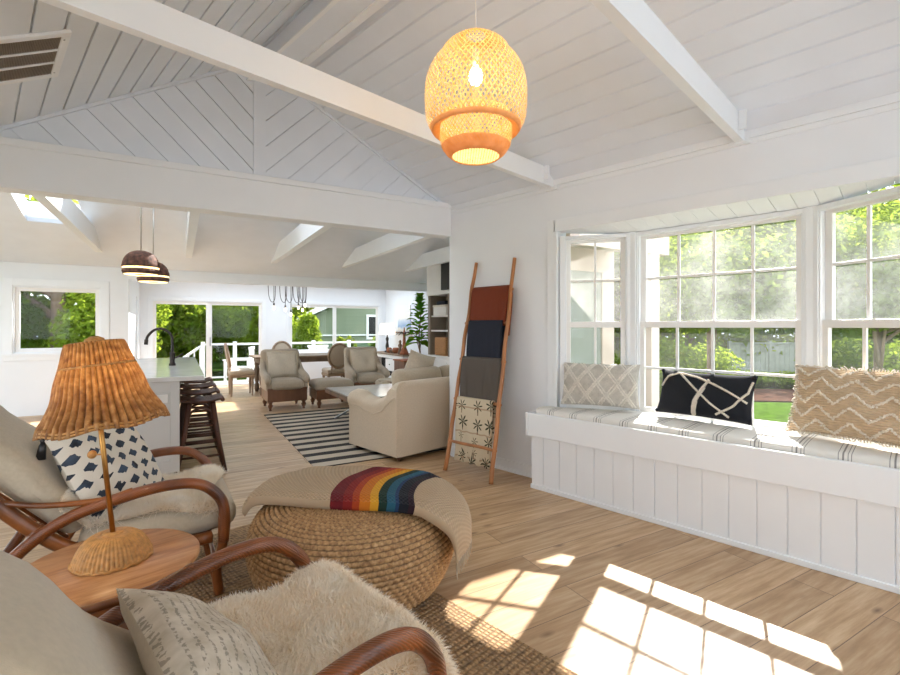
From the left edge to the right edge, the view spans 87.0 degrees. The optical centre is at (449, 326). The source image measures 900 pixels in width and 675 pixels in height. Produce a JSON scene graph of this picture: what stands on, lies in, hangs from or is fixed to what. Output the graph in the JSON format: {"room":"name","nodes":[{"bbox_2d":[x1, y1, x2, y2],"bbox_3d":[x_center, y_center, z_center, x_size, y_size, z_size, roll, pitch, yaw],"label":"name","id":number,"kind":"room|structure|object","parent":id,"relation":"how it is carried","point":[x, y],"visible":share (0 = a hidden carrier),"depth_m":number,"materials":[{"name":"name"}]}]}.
{"room":"living room","nodes":[
{"label":"living room","id":0,"kind":"room"},
{"bbox_2d":[0,262,127,416],"bbox_3d":[-6.919,0.140,6.944,3.660,2.420,0.121,0,0,-30],"label":"wall","id":1,"kind":"structure","parent":0,"point":[25,386],"depth_m":7.25,"materials":[{"name":"paint"}]},
{"bbox_2d":[1,278,108,360],"bbox_3d":[-6.096,-0.110,7.388,1.310,1.240,0.165,0,0,-30],"label":"window","id":2,"kind":"structure","parent":1,"relation":"in","point":[12,288],"depth_m":7.20,"materials":[{"name":"paint"}]},
{"bbox_2d":[128,270,426,291],"bbox_3d":[-2.916,-0.920,9.250,5.580,0.260,0.161,0,0,-30],"label":"trim","id":3,"kind":"structure","parent":1,"relation":"attached to","point":[175,276],"depth_m":9.05,"materials":[{"name":"paint"}]},
{"bbox_2d":[130,280,138,358],"bbox_3d":[-6.026,0.100,8.950,0.120,2.500,2.480,0,0,-30],"label":"wall","id":4,"kind":"structure","parent":0,"point":[134,284],"depth_m":8.75,"materials":[{"name":"paint"}]},
{"bbox_2d":[0,0,312,126],"bbox_3d":[-1.495,-1.460,1.686,3.170,1.979,5.398,0,0,-45],"label":"ceiling","id":5,"kind":"structure","parent":0,"point":[100,62],"depth_m":2.98,"materials":[{"name":"paint"}]},
{"bbox_2d":[0,29,71,85],"bbox_3d":[-2.327,-1.319,2.382,0.606,0.359,0.600,0,0,-45],"label":"ceiling vent","id":6,"kind":"object","parent":5,"relation":"in","point":[31,56],"visible":1,"depth_m":2.47,"materials":[{"name":"metal"}]},
{"bbox_2d":[0,71,435,200],"bbox_3d":[-1.809,-1.700,4.012,4.367,1.300,0.058,0,0,-30],"label":"wall","id":7,"kind":"structure","parent":0,"point":[224,101],"depth_m":3.94,"materials":[{"name":"paint"}]},
{"bbox_2d":[32,195,102,252],"bbox_3d":[-4.234,-1.255,5.285,0.091,0.250,4.457,0,0,-30],"label":"trim","id":8,"kind":"structure","parent":7,"relation":"attached to","point":[66,211],"depth_m":5.27,"materials":[{"name":"paint"}]},
{"bbox_2d":[0,69,440,201],"bbox_3d":[-2.262,-1.371,3.714,5.160,1.856,0.029,0,0,-30],"label":"trim","id":9,"kind":"structure","parent":7,"relation":"attached to","point":[108,100],"depth_m":3.72,"materials":[{"name":"paint"}]},
{"bbox_2d":[253,80,265,175],"bbox_3d":[-1.639,-1.785,4.076,0.100,1.030,0.034,0,0,-30],"label":"trim","id":10,"kind":"structure","parent":7,"relation":"attached to","point":[259,89],"depth_m":4.06,"materials":[{"name":"paint"}]},
{"bbox_2d":[271,224,330,263],"bbox_3d":[-2.054,-1.255,6.528,0.091,0.250,4.457,0,0,-30],"label":"trim","id":11,"kind":"structure","parent":7,"relation":"attached to","point":[302,234],"depth_m":6.57,"materials":[{"name":"paint"}]},
{"bbox_2d":[251,0,374,81],"bbox_3d":[0.846,-2.250,1.626,0.216,0.300,7.103,0,0,-45],"label":"trim","id":12,"kind":"structure","parent":7,"relation":"attached to","point":[342,12],"depth_m":3.36,"materials":[{"name":"paint"}]},
{"bbox_2d":[246,0,390,88],"bbox_3d":[0.844,-2.095,1.627,0.255,0.014,7.108,0,0,-45],"label":"trim","id":13,"kind":"structure","parent":7,"relation":"attached to","point":[376,5],"depth_m":3.33,"materials":[{"name":"paint"}]},
{"bbox_2d":[139,281,385,386],"bbox_3d":[-4.194,0.100,11.491,5.820,2.500,0.122,0,0,-30],"label":"wall","id":14,"kind":"structure","parent":0,"point":[275,318],"depth_m":11.35,"materials":[{"name":"paint"}]},
{"bbox_2d":[148,297,265,385],"bbox_3d":[-5.449,0.350,10.764,2.380,2.000,0.140,0,0,-30],"label":"door","id":15,"kind":"structure","parent":14,"relation":"in","point":[152,301],"depth_m":10.73,"materials":[{"name":"paint"}]},
{"bbox_2d":[286,301,382,352],"bbox_3d":[-2.928,0.035,12.188,2.490,1.330,0.165,0,0,-30],"label":"window","id":16,"kind":"structure","parent":14,"relation":"in","point":[334,305],"depth_m":12.15,"materials":[{"name":"paint"}]},
{"bbox_2d":[386,290,427,354],"bbox_3d":[0.149,-0.650,9.629,0.121,4.000,7.660,0,0,-30],"label":"wall","id":17,"kind":"structure","parent":0,"point":[394,299],"depth_m":11.85,"materials":[{"name":"paint"}]},
{"bbox_2d":[449,237,449,426],"bbox_3d":[1.055,-0.300,5.760,2.420,3.300,0.039,0,0,-30],"label":"wall","id":18,"kind":"structure","parent":0,"point":[449,237],"depth_m":5.18,"materials":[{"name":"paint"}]},
{"bbox_2d":[341,233,431,267],"bbox_3d":[-0.951,-1.255,7.157,0.091,0.250,4.457,0,0,-30],"label":"trim","id":19,"kind":"structure","parent":18,"relation":"attached to","point":[390,242],"depth_m":7.27,"materials":[{"name":"paint"}]},
{"bbox_2d":[405,246,448,271],"bbox_3d":[0.187,-1.255,7.806,0.091,0.250,4.457,0,0,-30],"label":"trim","id":20,"kind":"structure","parent":18,"relation":"attached to","point":[439,256],"depth_m":8.63,"materials":[{"name":"paint"}]},
{"bbox_2d":[0,384,899,674],"bbox_3d":[-2.129,1.410,3.348,10.360,0.120,16.315,0,0,-30],"label":"floor","id":21,"kind":"structure","parent":0,"point":[594,590],"depth_m":2.44,"materials":[{"name":"brown wood"}]},
{"bbox_2d":[135,357,204,473],"bbox_3d":[-3.317,0.887,5.200,0.990,0.925,2.980,0,0,-30],"label":"kitchen island","id":22,"kind":"object","parent":21,"relation":"on","point":[163,379],"visible":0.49,"depth_m":4.08,"materials":[{"name":"paint"}]},
{"bbox_2d":[180,387,219,456],"bbox_3d":[-2.657,1.004,5.001,0.437,0.699,0.418,0,0,-30],"label":"counter stool","id":23,"kind":"object","parent":21,"relation":"on","point":[208,391],"visible":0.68,"depth_m":4.92,"materials":[{"name":"brown wood"}]},
{"bbox_2d":[176,393,226,472],"bbox_3d":[-2.369,1.004,4.497,0.437,0.699,0.418,0,0,-30],"label":"counter stool","id":24,"kind":"object","parent":21,"relation":"on","point":[211,399],"visible":0.94,"depth_m":4.41,"materials":[{"name":"brown wood"}]},
{"bbox_2d":[224,343,254,396],"bbox_3d":[-4.190,0.831,9.410,0.535,1.038,0.462,0,0,-30],"label":"dining chair","id":25,"kind":"object","parent":21,"relation":"on","point":[237,372],"visible":1,"depth_m":9.25,"materials":[{"name":"beige fabric"}]},
{"bbox_2d":[260,349,309,410],"bbox_3d":[-2.805,0.863,7.987,0.736,0.959,0.815,0,0,-30],"label":"chair","id":26,"kind":"object","parent":21,"relation":"on","point":[278,389],"visible":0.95,"depth_m":7.71,"materials":[{"name":"fabric"}]},
{"bbox_2d":[266,351,298,377],"bbox_3d":[-2.842,0.640,8.050,0.510,0.456,0.207,0,0,-30],"label":"square pillow","id":27,"kind":"object","parent":26,"relation":"on","point":[279,363],"visible":0.88,"depth_m":8.00,"materials":[{"name":"fabric"}]},
{"bbox_2d":[271,377,303,389],"bbox_3d":[-2.752,0.942,7.893,0.520,0.210,0.600,0,0,-30],"label":"seat cushion","id":28,"kind":"object","parent":26,"relation":"on","point":[278,383],"depth_m":7.67,"materials":[{"name":"beige fabric"}]},
{"bbox_2d":[249,353,344,395],"bbox_3d":[-3.062,0.968,10.111,2.160,0.765,0.960,0,0,-30],"label":"dining table","id":29,"kind":"object","parent":21,"relation":"on","point":[304,357],"visible":0.38,"depth_m":9.83,"materials":[{"name":"brown wood"}]},
{"bbox_2d":[308,377,353,407],"bbox_3d":[-2.051,1.107,8.178,0.660,0.470,0.580,0,0,-30],"label":"footstool","id":30,"kind":"object","parent":21,"relation":"on","point":[317,387],"visible":0.73,"depth_m":7.93,"materials":[{"name":"fabric"}]},
{"bbox_2d":[308,377,353,389],"bbox_3d":[-2.051,0.982,8.178,0.660,0.220,0.580,0,0,-30],"label":"cushion","id":31,"kind":"object","parent":30,"relation":"on","point":[317,383],"depth_m":7.97,"materials":[{"name":"beige fabric"}]},
{"bbox_2d":[322,343,346,377],"bbox_3d":[-2.333,0.831,9.701,0.462,1.038,0.535,0,0,-30],"label":"dining chair","id":32,"kind":"object","parent":21,"relation":"on","point":[335,356],"visible":0.73,"depth_m":9.49,"materials":[{"name":"beige fabric"}]},
{"bbox_2d":[264,407,446,465],"bbox_3d":[-0.818,1.345,6.602,2.880,0.008,3.160,0,0,-30],"label":"striped rug","id":33,"kind":"object","parent":21,"relation":"on","point":[322,439],"visible":0.28,"depth_m":5.81,"materials":[{"name":"fabric"}]},
{"bbox_2d":[325,383,391,418],"bbox_3d":[-1.037,1.121,6.662,1.100,0.470,1.300,0,0,-30],"label":"coffee table","id":34,"kind":"object","parent":33,"relation":"on","point":[380,390],"visible":0.3,"depth_m":6.72,"materials":[{"name":"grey wood"}]},
{"bbox_2d":[347,365,448,460],"bbox_3d":[-0.216,0.900,5.604,1.765,0.899,0.862,0,0,-45],"label":"sofa","id":35,"kind":"object","parent":33,"relation":"on","point":[412,418],"visible":0.59,"depth_m":4.97,"materials":[{"name":"fabric"}]},
{"bbox_2d":[391,366,441,385],"bbox_3d":[-0.346,0.680,5.261,0.660,0.459,0.281,0,0,-45],"label":"cushion","id":36,"kind":"object","parent":35,"relation":"on","point":[406,374],"depth_m":5.15,"materials":[{"name":"beige fabric"}]},
{"bbox_2d":[405,350,435,367],"bbox_3d":[-0.368,0.520,5.402,0.166,0.550,0.560,0,0,39],"label":"pillow","id":37,"kind":"object","parent":35,"relation":"on","point":[415,359],"visible":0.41,"depth_m":5.31,"materials":[{"name":"fabric"}]},
{"bbox_2d":[344,347,389,385],"bbox_3d":[-1.585,0.863,8.879,0.736,0.959,0.815,0,0,-27],"label":"chair","id":38,"kind":"object","parent":21,"relation":"on","point":[360,378],"visible":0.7,"depth_m":8.65,"materials":[{"name":"fabric"}]},
{"bbox_2d":[350,349,377,372],"bbox_3d":[-1.623,0.640,8.940,0.510,0.456,0.207,0,0,-33],"label":"square pillow","id":39,"kind":"object","parent":38,"relation":"on","point":[362,360],"visible":0.89,"depth_m":8.88,"materials":[{"name":"fabric"}]},
{"bbox_2d":[357,372,384,383],"bbox_3d":[-1.536,0.942,8.783,0.520,0.210,0.600,0,0,-27],"label":"seat cushion","id":40,"kind":"object","parent":38,"relation":"on","point":[362,377],"depth_m":8.53,"materials":[{"name":"beige fabric"}]},
{"bbox_2d":[175,524,577,674],"bbox_3d":[-0.407,1.343,1.036,2.390,0.012,4.440,0,0,-45],"label":"jute rug","id":41,"kind":"object","parent":21,"relation":"on","point":[479,647],"visible":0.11,"depth_m":2.08,"materials":[{"name":"wicker"}]},
{"bbox_2d":[0,405,108,558],"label":"rattan armchair","id":42,"kind":"object","parent":41,"relation":"on","point":[32,486],"depth_m":2.06,"materials":[{"name":"beige fabric"}]},
{"bbox_2d":[0,405,84,532],"bbox_3d":[-2.026,0.609,2.238,0.590,0.648,0.570,0,0,-32],"label":"cushion","id":43,"kind":"object","parent":42,"relation":"on","point":[24,477],"depth_m":2.08,"materials":[{"name":"beige fabric"}]},
{"bbox_2d":[0,550,145,674],"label":"rattan armchair","id":44,"kind":"object","parent":41,"relation":"on","point":[48,626],"depth_m":0.92,"materials":[{"name":"beige fabric"}]},
{"bbox_2d":[0,550,145,674],"bbox_3d":[-0.870,0.609,0.911,0.590,0.648,0.570,0,0,-45],"label":"cushion","id":45,"kind":"object","parent":44,"relation":"on","point":[43,631],"depth_m":0.91,"materials":[{"name":"beige fabric"}]},
{"bbox_2d":[31,528,199,629],"bbox_3d":[-1.220,1.093,1.708,0.564,0.499,0.564,0,0,-45],"label":"side table","id":46,"kind":"object","parent":41,"relation":"on","point":[173,549],"visible":0.19,"depth_m":1.65,"materials":[{"name":"brown wood"}]},
{"bbox_2d":[32,336,169,576],"bbox_3d":[-1.249,0.438,1.725,0.403,0.812,0.407,0,0,17],"label":"table lamp","id":47,"kind":"object","parent":46,"relation":"on","point":[99,384],"visible":1,"depth_m":1.63,"materials":[{"name":"wicker"}]},
{"bbox_2d":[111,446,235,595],"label":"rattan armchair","id":48,"kind":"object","parent":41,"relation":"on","point":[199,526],"depth_m":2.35,"materials":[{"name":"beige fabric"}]},
{"bbox_2d":[58,464,226,533],"bbox_3d":[-1.572,0.829,2.501,0.773,0.252,0.737,0,0,-27],"label":"sheepskin","id":49,"kind":"object","parent":48,"relation":"on","point":[189,500],"visible":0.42,"depth_m":2.33,"materials":[{"name":"fur"}]},
{"bbox_2d":[36,427,163,523],"bbox_3d":[-1.702,0.682,2.381,0.288,0.397,0.549,0,0,6],"label":"ikat pillow","id":50,"kind":"object","parent":49,"relation":"on","point":[131,463],"visible":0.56,"depth_m":2.27,"materials":[{"name":"fabric"}]},
{"bbox_2d":[78,477,235,541],"bbox_3d":[-1.542,0.973,2.540,0.660,0.192,0.610,0,0,-32],"label":"seat cushion","id":51,"kind":"object","parent":48,"relation":"on","point":[195,524],"depth_m":2.32,"materials":[{"name":"beige fabric"}]},
{"bbox_2d":[245,505,453,611],"bbox_3d":[-0.502,1.114,2.510,1.074,0.449,1.074,0,0,0],"label":"pouf","id":52,"kind":"object","parent":41,"relation":"on","point":[406,557],"visible":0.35,"depth_m":2.12,"materials":[{"name":"wicker"}]},
{"bbox_2d":[242,466,471,579],"bbox_3d":[-0.456,0.997,2.579,1.190,0.345,0.604,0,0,11],"label":"throw","id":53,"kind":"object","parent":52,"relation":"on","point":[426,495],"visible":1,"depth_m":2.39,"materials":[{"name":"beige fabric"}]},
{"bbox_2d":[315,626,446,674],"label":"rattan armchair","id":54,"kind":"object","parent":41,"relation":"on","point":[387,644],"depth_m":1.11,"materials":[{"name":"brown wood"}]},
{"bbox_2d":[206,558,459,674],"bbox_3d":[-0.401,1.101,1.362,0.823,0.567,0.836,0,0,-45],"label":"sheepskin","id":55,"kind":"object","parent":54,"relation":"on","point":[321,612],"visible":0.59,"depth_m":1.37,"materials":[{"name":"fur"}]},
{"bbox_2d":[116,588,277,674],"bbox_3d":[-0.594,0.788,1.145,0.272,0.234,0.593,0,0,-45],"label":"lumbar pillow","id":56,"kind":"object","parent":55,"relation":"on","point":[173,633],"visible":1,"depth_m":1.07,"materials":[{"name":"beige fabric"}]},
{"bbox_2d":[404,293,427,352],"bbox_3d":[-0.630,0.309,9.993,0.716,2.082,0.705,0,0,-30],"label":"pine tree","id":57,"kind":"object","parent":21,"relation":"on","point":[419,296],"visible":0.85,"depth_m":9.95,"materials":[{"name":"green plant"}]},
{"bbox_2d":[427,264,448,366],"bbox_3d":[0.123,-0.150,9.067,0.482,3.000,1.630,0,0,-30],"label":"shelving","id":58,"kind":"object","parent":21,"relation":"on","point":[438,325],"visible":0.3,"depth_m":9.58,"materials":[{"name":"white wood"}]},
{"bbox_2d":[443,257,515,483],"bbox_3d":[0.285,0.358,4.406,0.414,1.993,0.604,0,0,-45],"label":"blanket ladder","id":59,"kind":"object","parent":21,"relation":"on","point":[498,404],"visible":0.87,"depth_m":4.31,"materials":[{"name":"brown wood"}]},
{"bbox_2d":[454,396,495,468],"bbox_3d":[0.223,0.955,4.349,0.102,0.596,0.451,0,0,-45],"label":"throw","id":60,"kind":"object","parent":59,"relation":"hanging from","point":[475,417],"visible":0.98,"depth_m":4.31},
{"bbox_2d":[460,356,501,406],"bbox_3d":[0.289,0.558,4.390,0.098,0.559,0.486,0,0,-45],"label":"throw","id":61,"kind":"object","parent":59,"relation":"hanging from","point":[479,376],"visible":0.79,"depth_m":4.36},
{"bbox_2d":[466,320,504,357],"bbox_3d":[0.332,0.203,4.441,0.095,0.539,0.427,0,0,-45],"label":"throw","id":62,"kind":"object","parent":59,"relation":"hanging from","point":[485,338],"visible":0.79,"depth_m":4.40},
{"bbox_2d":[470,285,512,335],"bbox_3d":[0.384,-0.153,4.473,0.116,0.469,0.459,0,0,-45],"label":"throw","id":63,"kind":"object","parent":59,"relation":"hanging from","point":[488,302],"visible":0.82,"depth_m":4.43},
{"bbox_2d":[526,410,899,593],"bbox_3d":[1.692,1.032,3.117,0.280,0.635,2.715,0,0,-45],"label":"window seat","id":64,"kind":"object","parent":21,"relation":"on","point":[840,518],"visible":0.98,"depth_m":2.90,"materials":[{"name":"paint"}]},
{"bbox_2d":[536,406,899,468],"bbox_3d":[1.817,0.710,3.193,0.495,0.074,2.625,0,0,-45],"label":"bench cushion","id":65,"kind":"object","parent":64,"relation":"on","point":[761,437],"visible":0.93,"depth_m":3.03,"materials":[{"name":"fabric"}]},
{"bbox_2d":[561,362,639,409],"bbox_3d":[1.228,0.472,3.892,0.625,0.352,0.257,0,0,25],"label":"textured pillow","id":66,"kind":"object","parent":65,"relation":"on","point":[614,385],"visible":1,"depth_m":3.81,"materials":[{"name":"beige fabric"}]},
{"bbox_2d":[655,369,757,424],"bbox_3d":[1.819,0.485,3.404,0.239,0.325,0.660,0,0,-39],"label":"pillow","id":67,"kind":"object","parent":65,"relation":"on","point":[722,397],"visible":1,"depth_m":3.31,"materials":[{"name":"fabric"}]},
{"bbox_2d":[784,364,899,448],"bbox_3d":[2.374,0.444,2.682,0.282,0.436,0.802,0,0,-29],"label":"textured pillow","id":68,"kind":"object","parent":65,"relation":"on","point":[864,405],"visible":1,"depth_m":2.70,"materials":[{"name":"beige fabric"}]},
{"bbox_2d":[0,0,899,282],"bbox_3d":[-2.010,-1.733,4.972,10.355,1.593,10.774,0,0,-45],"label":"ceiling","id":69,"kind":"structure","parent":0,"point":[595,100],"depth_m":3.29,"materials":[{"name":"paint"}]},
{"bbox_2d":[10,193,80,223],"bbox_3d":[-4.817,-1.745,5.599,0.660,0.740,1.640,0,0,-30],"label":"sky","id":70,"kind":"structure","parent":69,"relation":"attached to","point":[31,208],"depth_m":6.17,"materials":[{"name":"paint"}]},
{"bbox_2d":[121,207,159,275],"bbox_3d":[-3.064,-1.323,4.699,0.328,1.613,0.326,0,0,14],"label":"dome pendant","id":71,"kind":"object","parent":69,"relation":"hanging from","point":[138,262],"visible":0.99,"depth_m":4.60,"materials":[{"name":"brown"}]},
{"bbox_2d":[137,208,169,282],"bbox_3d":[-3.399,-1.201,5.429,0.328,1.378,0.326,0,0,14],"label":"dome pendant","id":72,"kind":"object","parent":69,"relation":"hanging from","point":[163,277],"visible":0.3,"depth_m":5.38,"materials":[{"name":"brown"}]},
{"bbox_2d":[186,212,199,257],"bbox_3d":[-3.201,-1.255,5.874,0.091,0.250,4.457,0,0,-30],"label":"trim","id":73,"kind":"structure","parent":69,"relation":"attached to","point":[192,218],"depth_m":5.73,"materials":[{"name":"paint"}]},
{"bbox_2d":[425,0,526,165],"bbox_3d":[0.127,-1.471,2.348,0.506,1.262,0.506,0,0,15],"label":"woven pendant","id":74,"kind":"object","parent":69,"relation":"hanging from","point":[474,147],"visible":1,"depth_m":2.22,"materials":[{"name":"wicker"}]},
{"bbox_2d":[571,247,613,363],"bbox_3d":[1.128,-0.175,5.692,2.360,3.750,0.050,0,0,-30],"label":"wall","id":75,"kind":"structure","parent":0,"point":[579,256],"depth_m":6.19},
{"bbox_2d":[571,264,605,363],"bbox_3d":[1.420,0.075,5.806,1.360,1.690,0.041,0,0,-30],"label":"window","id":76,"kind":"structure","parent":75,"relation":"in","point":[582,293],"depth_m":5.99,"materials":[{"name":"glass"}]},
{"bbox_2d":[450,109,899,465],"bbox_3d":[2.394,0.025,2.712,0.160,2.649,6.850,0,0,-45],"label":"wall","id":77,"kind":"structure","parent":0,"point":[490,236],"depth_m":4.17,"materials":[{"name":"paint"}]},
{"bbox_2d":[39,0,553,187],"bbox_3d":[-0.392,-1.275,2.825,3.965,0.150,0.050,0,0,-45],"label":"ceiling beam","id":78,"kind":"structure","parent":77,"relation":"attached to","point":[153,21],"depth_m":2.27,"materials":[{"name":"paint"}]},
{"bbox_2d":[451,446,531,477],"bbox_3d":[0.427,1.298,4.550,0.022,0.105,1.170,0,0,-45],"label":"baseboard","id":79,"kind":"structure","parent":77,"relation":"attached to","point":[522,469],"depth_m":4.39,"materials":[{"name":"paint"}]},
{"bbox_2d":[589,0,743,142],"bbox_3d":[0.619,-1.275,1.814,3.965,0.150,0.050,0,0,-45],"label":"ceiling beam","id":80,"kind":"structure","parent":77,"relation":"attached to","point":[635,19],"depth_m":2.19,"materials":[{"name":"paint"}]},
{"bbox_2d":[451,92,899,213],"bbox_3d":[2.347,-1.224,2.630,0.022,0.090,6.600,0,0,-45],"label":"trim","id":81,"kind":"structure","parent":77,"relation":"attached to","point":[889,102],"depth_m":3.22,"materials":[{"name":"paint"}]},
{"bbox_2d":[547,156,899,406],"bbox_3d":[2.765,-0.085,2.214,0.018,1.670,5.420,0,0,-45],"label":"trim","id":82,"kind":"structure","parent":77,"relation":"attached to","point":[890,167],"depth_m":3.36,"materials":[{"name":"paint"}]},
{"bbox_2d":[560,176,899,233],"bbox_3d":[1.839,-0.802,3.409,0.358,0.064,2.220,0,0,-45],"label":"ceiling","id":83,"kind":"structure","parent":0,"point":[800,200],"depth_m":3.21,"materials":[{"name":"paint"}]},
{"bbox_3d":[1.856,1.050,3.426,0.370,0.600,2.220,0,0,-45],"label":"wall","id":84,"kind":"structure","parent":0,"visible":0},
{"bbox_2d":[560,233,629,409],"bbox_3d":[1.233,-0.013,4.022,0.586,1.525,0.130,0,0,16],"label":"window","id":85,"kind":"structure","parent":84,"relation":"in","point":[566,324],"depth_m":4.04,"materials":[{"name":"paint"}]},
{"bbox_2d":[629,232,640,410],"bbox_3d":[1.529,-0.040,3.950,0.125,1.580,0.124,0,0,-45],"label":"trim","id":86,"kind":"structure","parent":84,"relation":"attached to","point":[632,234],"depth_m":3.89,"materials":[{"name":"paint"}]},
{"bbox_2d":[636,208,805,431],"bbox_3d":[1.950,-0.013,3.516,1.185,1.525,0.130,0,0,45],"label":"window","id":87,"kind":"structure","parent":84,"relation":"in","point":[799,215],"depth_m":3.50,"materials":[{"name":"paint"}]},
{"bbox_2d":[806,205,824,433],"bbox_3d":[2.384,-0.040,3.095,0.125,1.580,0.124,0,0,-45],"label":"trim","id":88,"kind":"structure","parent":84,"relation":"attached to","point":[809,210],"depth_m":3.06,"materials":[{"name":"paint"}]},
{"bbox_2d":[813,186,899,451],"bbox_3d":[2.454,-0.013,2.801,0.130,1.525,0.581,0,0,-15],"label":"window","id":89,"kind":"structure","parent":84,"relation":"in","point":[822,329],"depth_m":3.00,"materials":[{"name":"paint"}]},
{"bbox_3d":[-1.945,-2.010,3.996,9.380,1.480,0.050,0,0,-30],"label":"wall","id":90,"kind":"structure","parent":0,"visible":0},
{"bbox_2d":[0,136,450,238],"bbox_3d":[-3.007,-1.120,3.328,6.874,0.340,0.180,0,0,-30],"label":"ceiling beam","id":91,"kind":"structure","parent":90,"relation":"attached to","point":[27,167],"depth_m":3.81,"materials":[{"name":"paint"}]},
{"label":"outside","id":92,"kind":"structure","parent":0,"visible":0},
{"bbox_3d":[-4.010,1.420,12.379,11.700,0.100,1.220,0,0,-30],"label":"deck","id":93,"kind":"object","parent":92,"visible":0},
{"bbox_2d":[201,340,375,380],"bbox_3d":[-2.694,0.870,13.660,7.945,1.000,0.092,0,0,-30],"label":"deck railing","id":94,"kind":"object","parent":93,"relation":"on","point":[312,342],"visible":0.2,"depth_m":12.05,"materials":[{"name":"white wood"}]},
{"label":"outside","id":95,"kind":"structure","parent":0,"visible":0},
{"bbox_2d":[43,339,793,422],"bbox_3d":[0.000,1.850,14.142,140.000,0.300,140.000,0,0,-45],"label":"lawn","id":96,"kind":"structure","parent":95,"point":[767,411],"depth_m":10.14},
{"bbox_2d":[21,291,49,347],"bbox_3d":[-11.513,0.183,11.340,3.253,3.240,2.247,0,0,-41],"label":"leafy shrub","id":97,"kind":"object","parent":96,"relation":"on","point":[25,311],"visible":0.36,"depth_m":11.94,"materials":[{"name":"green plant"}]},
{"bbox_2d":[23,292,67,347],"bbox_3d":[-10.481,-0.634,12.604,6.660,4.879,3.885,0,0,-40],"label":"tree","id":98,"kind":"object","parent":96,"relation":"on","point":[56,297],"visible":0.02,"depth_m":12.39,"materials":[{"name":"green plant"}]},
{"bbox_2d":[21,195,180,347],"bbox_3d":[-12.869,-1.459,16.279,5.090,6.528,9.071,0,0,34],"label":"tree","id":99,"kind":"object","parent":96,"relation":"on","point":[45,300],"visible":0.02,"depth_m":14.69,"materials":[{"name":"green plant"}]},
{"bbox_2d":[46,292,174,352],"bbox_3d":[-8.708,0.186,12.422,2.274,3.234,2.882,0,0,37],"label":"leafy shrub","id":100,"kind":"object","parent":96,"relation":"on","point":[74,318],"visible":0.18,"depth_m":11.53,"materials":[{"name":"green plant"}]},
{"bbox_2d":[81,295,244,370],"bbox_3d":[-9.057,-0.235,15.528,3.300,4.081,5.014,0,0,38],"label":"tree","id":101,"kind":"object","parent":96,"relation":"on","point":[191,319],"visible":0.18,"depth_m":14.89,"materials":[{"name":"green plant"}]},
{"bbox_2d":[212,305,298,354],"bbox_3d":[-6.452,0.055,16.290,2.286,3.501,3.232,0,0,32],"label":"tree","id":102,"kind":"object","parent":96,"relation":"on","point":[246,323],"visible":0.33,"depth_m":15.30,"materials":[{"name":"green plant"}]},
{"bbox_2d":[292,311,323,349],"bbox_3d":[-4.548,0.649,15.123,0.937,2.309,1.026,0,0,41],"label":"leafy shrub","id":103,"kind":"object","parent":96,"relation":"on","point":[307,329],"visible":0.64,"depth_m":14.95,"materials":[{"name":"green plant"}]},
{"bbox_2d":[293,307,375,348],"bbox_3d":[-3.327,-0.270,24.552,10.450,4.940,6.850,0,0,-30],"label":"house","id":104,"kind":"structure","parent":96,"relation":"on","point":[360,324],"depth_m":20.52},
{"bbox_2d":[566,233,668,407],"bbox_3d":[1.794,0.270,5.565,1.450,2.860,0.770,0,0,-30],"label":"porch","id":105,"kind":"object","parent":96,"relation":"on","point":[657,247],"visible":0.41,"depth_m":5.48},
{"bbox_2d":[614,237,704,354],"bbox_3d":[4.833,-0.763,13.002,4.220,5.137,3.990,0,0,-45],"label":"tree","id":106,"kind":"object","parent":96,"relation":"on","point":[617,331],"visible":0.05,"depth_m":12.07,"materials":[{"name":"green plant"}]},
{"bbox_2d":[614,336,744,384],"bbox_3d":[5.687,1.005,12.112,3.322,1.600,2.414,0,0,15],"label":"bush","id":107,"kind":"object","parent":96,"relation":"on","point":[689,356],"visible":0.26,"depth_m":11.65,"materials":[{"name":"green plant"}]},
{"bbox_2d":[614,229,784,368],"bbox_3d":[8.698,-1.840,19.872,8.882,8.279,9.490,0,0,35],"label":"tree","id":108,"kind":"object","parent":96,"relation":"on","point":[702,338],"visible":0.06,"depth_m":17.20,"materials":[{"name":"green plant"}]},
{"bbox_2d":[618,211,858,373],"bbox_3d":[4.209,-0.088,7.584,3.566,3.782,3.373,0,0,-45],"label":"maple tree","id":109,"kind":"object","parent":96,"relation":"on","point":[733,245],"visible":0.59,"depth_m":6.50,"materials":[{"name":"green plant"}]},
{"bbox_2d":[727,341,794,372],"bbox_3d":[11.139,1.090,16.505,2.900,1.220,0.110,0,0,0],"label":"fence","id":110,"kind":"object","parent":96,"relation":"on","point":[770,361],"visible":0.44,"depth_m":16.48,"materials":[{"name":"paint"}]},
{"bbox_2d":[754,389,794,402],"bbox_3d":[8.255,1.685,11.544,9.034,0.030,2.760,0,0,13],"label":"mulch bed","id":111,"kind":"object","parent":96,"relation":"on","point":[760,395],"visible":0.08,"depth_m":11.56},
{"bbox_2d":[719,185,899,369],"bbox_3d":[14.858,-2.096,19.023,8.247,8.616,7.786,0,0,28],"label":"tree","id":112,"kind":"object","parent":96,"relation":"on","point":[785,336],"visible":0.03,"depth_m":17.40,"materials":[{"name":"green plant"}]},
{"bbox_2d":[783,199,899,371],"bbox_3d":[7.036,-0.176,7.491,3.576,3.958,2.903,0,0,22],"label":"maple tree","id":113,"kind":"object","parent":96,"relation":"on","point":[851,303],"visible":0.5,"depth_m":6.87,"materials":[{"name":"green plant"}]},
{"bbox_2d":[794,335,898,370],"bbox_3d":[10.885,0.999,12.517,3.344,1.613,2.488,0,0,-17],"label":"bush","id":114,"kind":"object","parent":96,"relation":"on","point":[839,361],"visible":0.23,"depth_m":11.90,"materials":[{"name":"green plant"}]},
{"bbox_2d":[858,338,899,372],"bbox_3d":[11.479,0.999,10.893,3.324,1.613,2.502,0,0,13],"label":"bush","id":115,"kind":"object","parent":96,"relation":"on","point":[894,345],"visible":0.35,"depth_m":11.09,"materials":[{"name":"green plant"}]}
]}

